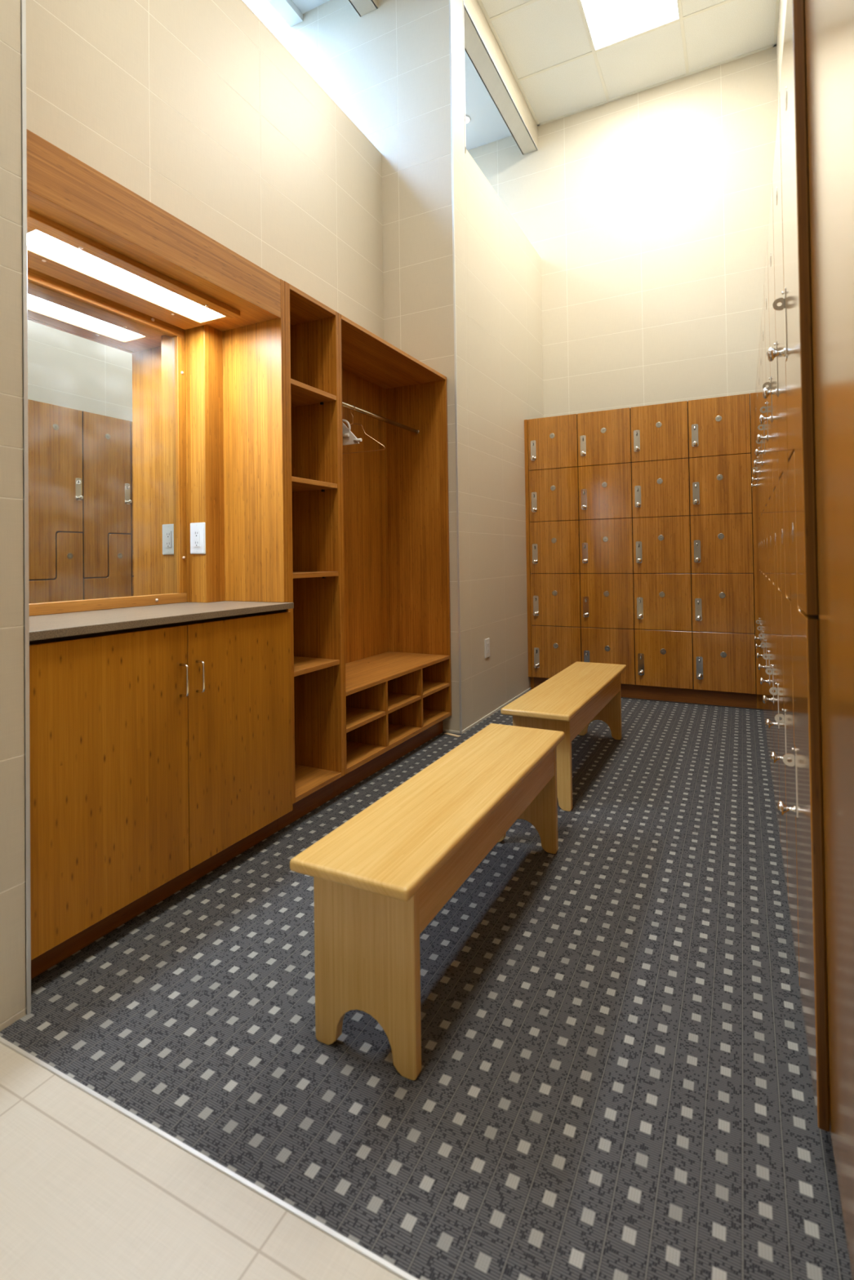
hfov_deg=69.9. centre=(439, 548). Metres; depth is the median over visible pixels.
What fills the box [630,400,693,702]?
lockers
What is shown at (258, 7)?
ceiling light
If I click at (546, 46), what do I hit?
ceiling
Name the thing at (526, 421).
strip
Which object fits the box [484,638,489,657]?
wall outlet
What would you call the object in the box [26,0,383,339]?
wall
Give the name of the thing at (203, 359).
wall panel
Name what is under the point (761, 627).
lockers
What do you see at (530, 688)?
baseboard
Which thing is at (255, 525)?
gable panel
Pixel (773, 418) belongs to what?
lockers
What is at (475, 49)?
ceiling beam
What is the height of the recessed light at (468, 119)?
0.012 m
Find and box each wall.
[0,0,26,1031]
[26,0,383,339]
[257,0,474,732]
[467,46,777,662]
[776,0,786,102]
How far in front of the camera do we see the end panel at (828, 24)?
0.84 m
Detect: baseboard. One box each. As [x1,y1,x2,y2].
[445,729,459,733]
[462,687,531,733]
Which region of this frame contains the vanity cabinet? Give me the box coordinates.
[29,608,293,978]
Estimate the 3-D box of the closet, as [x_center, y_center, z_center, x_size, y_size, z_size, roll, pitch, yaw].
[-0.381,0.035,3.275,0.435,2.140,1.103,-1,-1,26]
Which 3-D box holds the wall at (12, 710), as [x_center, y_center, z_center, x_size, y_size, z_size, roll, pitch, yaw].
[-2.434,-1.396,1.026,2.181,5.000,2.064,-1,-1,26]
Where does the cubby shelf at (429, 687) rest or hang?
attached to the closet
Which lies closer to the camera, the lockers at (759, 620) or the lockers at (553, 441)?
the lockers at (759, 620)
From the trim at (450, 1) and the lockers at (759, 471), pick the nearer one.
the lockers at (759, 471)
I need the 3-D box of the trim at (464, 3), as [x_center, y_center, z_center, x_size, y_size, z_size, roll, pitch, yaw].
[0.495,-3.485,4.602,0.004,0.010,1.610,-1,-1,26]
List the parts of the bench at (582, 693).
panel, seat, panel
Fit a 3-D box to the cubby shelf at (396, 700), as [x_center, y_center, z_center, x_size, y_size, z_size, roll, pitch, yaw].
[-0.367,0.812,3.260,0.420,0.018,0.347,-1,-1,26]
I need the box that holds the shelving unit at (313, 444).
[277,280,343,831]
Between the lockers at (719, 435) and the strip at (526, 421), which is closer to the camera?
the lockers at (719, 435)
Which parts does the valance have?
light panel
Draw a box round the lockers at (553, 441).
[528,413,581,688]
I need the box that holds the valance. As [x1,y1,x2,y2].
[26,128,280,331]
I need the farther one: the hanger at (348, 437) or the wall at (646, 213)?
the wall at (646, 213)
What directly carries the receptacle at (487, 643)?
attached to the wall outlet at (486, 642)
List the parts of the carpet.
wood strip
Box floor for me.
[0,1042,404,1279]
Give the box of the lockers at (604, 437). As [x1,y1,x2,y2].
[577,407,636,697]
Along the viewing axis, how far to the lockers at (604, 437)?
4.52 m
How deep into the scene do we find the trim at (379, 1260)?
1.05 m
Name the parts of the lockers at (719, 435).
latch plate, latch plate, latch plate, latch plate, latch plate, door, door, door, door, door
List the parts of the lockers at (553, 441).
latch plate, latch plate, latch plate, latch plate, latch plate, door, door, door, door, door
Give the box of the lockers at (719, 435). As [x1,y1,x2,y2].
[687,393,756,708]
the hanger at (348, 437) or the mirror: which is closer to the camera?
the mirror
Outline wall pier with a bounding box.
[465,148,543,722]
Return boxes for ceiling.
[477,0,779,126]
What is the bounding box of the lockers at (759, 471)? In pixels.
[752,346,768,746]
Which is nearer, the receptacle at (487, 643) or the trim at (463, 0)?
the trim at (463, 0)
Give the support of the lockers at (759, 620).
on the carpet
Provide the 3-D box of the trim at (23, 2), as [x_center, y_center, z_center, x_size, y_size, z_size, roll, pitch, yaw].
[-1.002,-1.313,1.466,0.014,4.805,0.010,-1,-1,26]
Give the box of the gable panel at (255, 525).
[222,279,288,602]
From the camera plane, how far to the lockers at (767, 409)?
2.21 m
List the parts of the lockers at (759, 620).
door, door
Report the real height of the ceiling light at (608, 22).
0.054 m
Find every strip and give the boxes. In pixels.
[524,419,533,688]
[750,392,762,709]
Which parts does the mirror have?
frame rail, frame rail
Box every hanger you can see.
[342,419,362,445]
[345,404,385,453]
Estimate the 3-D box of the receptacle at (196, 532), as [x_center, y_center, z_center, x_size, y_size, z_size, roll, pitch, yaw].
[-0.959,-0.040,2.408,0.033,0.067,0.003,-1,-1,26]
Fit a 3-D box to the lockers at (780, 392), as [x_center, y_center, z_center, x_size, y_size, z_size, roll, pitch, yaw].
[1.002,0.005,1.484,0.360,2.111,0.374,-1,-1,26]
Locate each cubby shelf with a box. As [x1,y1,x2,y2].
[346,706,386,733]
[387,692,421,714]
[422,680,449,697]
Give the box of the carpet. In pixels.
[0,688,852,1279]
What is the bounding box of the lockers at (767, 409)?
[756,244,780,839]
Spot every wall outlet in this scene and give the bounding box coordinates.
[190,522,205,554]
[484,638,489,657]
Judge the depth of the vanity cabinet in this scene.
1.77 m
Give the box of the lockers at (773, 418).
[759,184,788,900]
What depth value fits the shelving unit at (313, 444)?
2.70 m
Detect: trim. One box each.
[0,1036,418,1279]
[21,0,31,1014]
[448,0,462,733]
[462,0,466,147]
[463,3,537,149]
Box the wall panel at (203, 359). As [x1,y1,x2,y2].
[184,324,224,602]
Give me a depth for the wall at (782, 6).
4.16 m
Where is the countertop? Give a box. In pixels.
[29,600,293,640]
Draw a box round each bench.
[289,723,564,1080]
[500,661,626,811]
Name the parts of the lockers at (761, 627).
door, door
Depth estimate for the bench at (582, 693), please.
2.76 m
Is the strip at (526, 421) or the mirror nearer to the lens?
the mirror
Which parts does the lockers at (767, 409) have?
knob, latch plate, knob, door, latch plate, door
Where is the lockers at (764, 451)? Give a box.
[755,285,775,802]
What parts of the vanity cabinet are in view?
door, handle, handle, door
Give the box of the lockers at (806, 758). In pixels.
[767,0,830,1131]
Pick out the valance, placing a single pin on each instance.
(87, 231)
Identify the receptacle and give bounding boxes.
[193,529,199,546]
[486,642,488,653]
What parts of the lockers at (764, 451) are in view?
knob, latch plate, knob, door, latch plate, door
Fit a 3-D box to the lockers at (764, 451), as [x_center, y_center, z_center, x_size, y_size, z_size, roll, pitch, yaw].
[1.500,0.012,2.491,0.360,2.111,0.374,-1,-1,26]
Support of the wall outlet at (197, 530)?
attached to the wall panel at (203, 359)
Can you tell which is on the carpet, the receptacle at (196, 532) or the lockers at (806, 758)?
the lockers at (806, 758)
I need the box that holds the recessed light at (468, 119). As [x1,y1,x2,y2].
[465,115,471,124]
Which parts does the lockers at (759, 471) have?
knob, knob, door, door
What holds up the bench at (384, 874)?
on the carpet
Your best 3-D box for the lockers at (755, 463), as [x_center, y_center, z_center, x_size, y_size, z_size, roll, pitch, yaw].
[1.667,0.014,2.827,0.360,2.111,0.374,-1,-1,26]
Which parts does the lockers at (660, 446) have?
latch plate, latch plate, latch plate, latch plate, latch plate, door, door, door, door, door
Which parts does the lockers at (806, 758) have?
knob, latch plate, knob, latch plate, door, door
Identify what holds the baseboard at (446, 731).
attached to the wall at (387, 68)
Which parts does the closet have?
panel, panel, hanging rod, panel, seat, panel, panel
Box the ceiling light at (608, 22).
[579,0,679,51]
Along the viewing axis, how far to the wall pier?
4.30 m
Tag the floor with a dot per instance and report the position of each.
(88, 1191)
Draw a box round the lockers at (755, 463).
[753,319,771,771]
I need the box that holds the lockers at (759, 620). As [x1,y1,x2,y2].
[751,386,763,709]
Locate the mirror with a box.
[26,266,186,616]
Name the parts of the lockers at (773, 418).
knob, latch plate, knob, door, latch plate, door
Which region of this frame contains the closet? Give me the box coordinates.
[333,313,451,797]
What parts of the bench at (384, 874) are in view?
panel, seat, panel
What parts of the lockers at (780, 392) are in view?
knob, latch plate, knob, door, latch plate, door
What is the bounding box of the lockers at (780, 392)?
[762,93,799,982]
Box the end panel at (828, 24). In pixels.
[804,0,853,1279]
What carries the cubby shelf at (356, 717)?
attached to the closet
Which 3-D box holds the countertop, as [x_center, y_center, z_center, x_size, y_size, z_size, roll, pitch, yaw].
[-1.005,0.220,2.010,0.508,0.022,0.984,-1,-1,26]
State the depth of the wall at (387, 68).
3.80 m
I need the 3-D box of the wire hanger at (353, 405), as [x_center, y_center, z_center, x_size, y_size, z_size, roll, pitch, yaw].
[-0.446,-0.613,3.131,0.382,0.247,0.002,-1,-1,26]
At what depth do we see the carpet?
1.33 m
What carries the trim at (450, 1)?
attached to the wall at (387, 68)
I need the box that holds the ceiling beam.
[463,0,537,155]
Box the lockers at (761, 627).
[751,366,765,728]
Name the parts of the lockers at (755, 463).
knob, knob, door, door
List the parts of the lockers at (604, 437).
latch plate, latch plate, latch plate, latch plate, latch plate, door, door, door, door, door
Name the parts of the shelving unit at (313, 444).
panel, panel, shelf, shelf, shelf, panel, shelf, panel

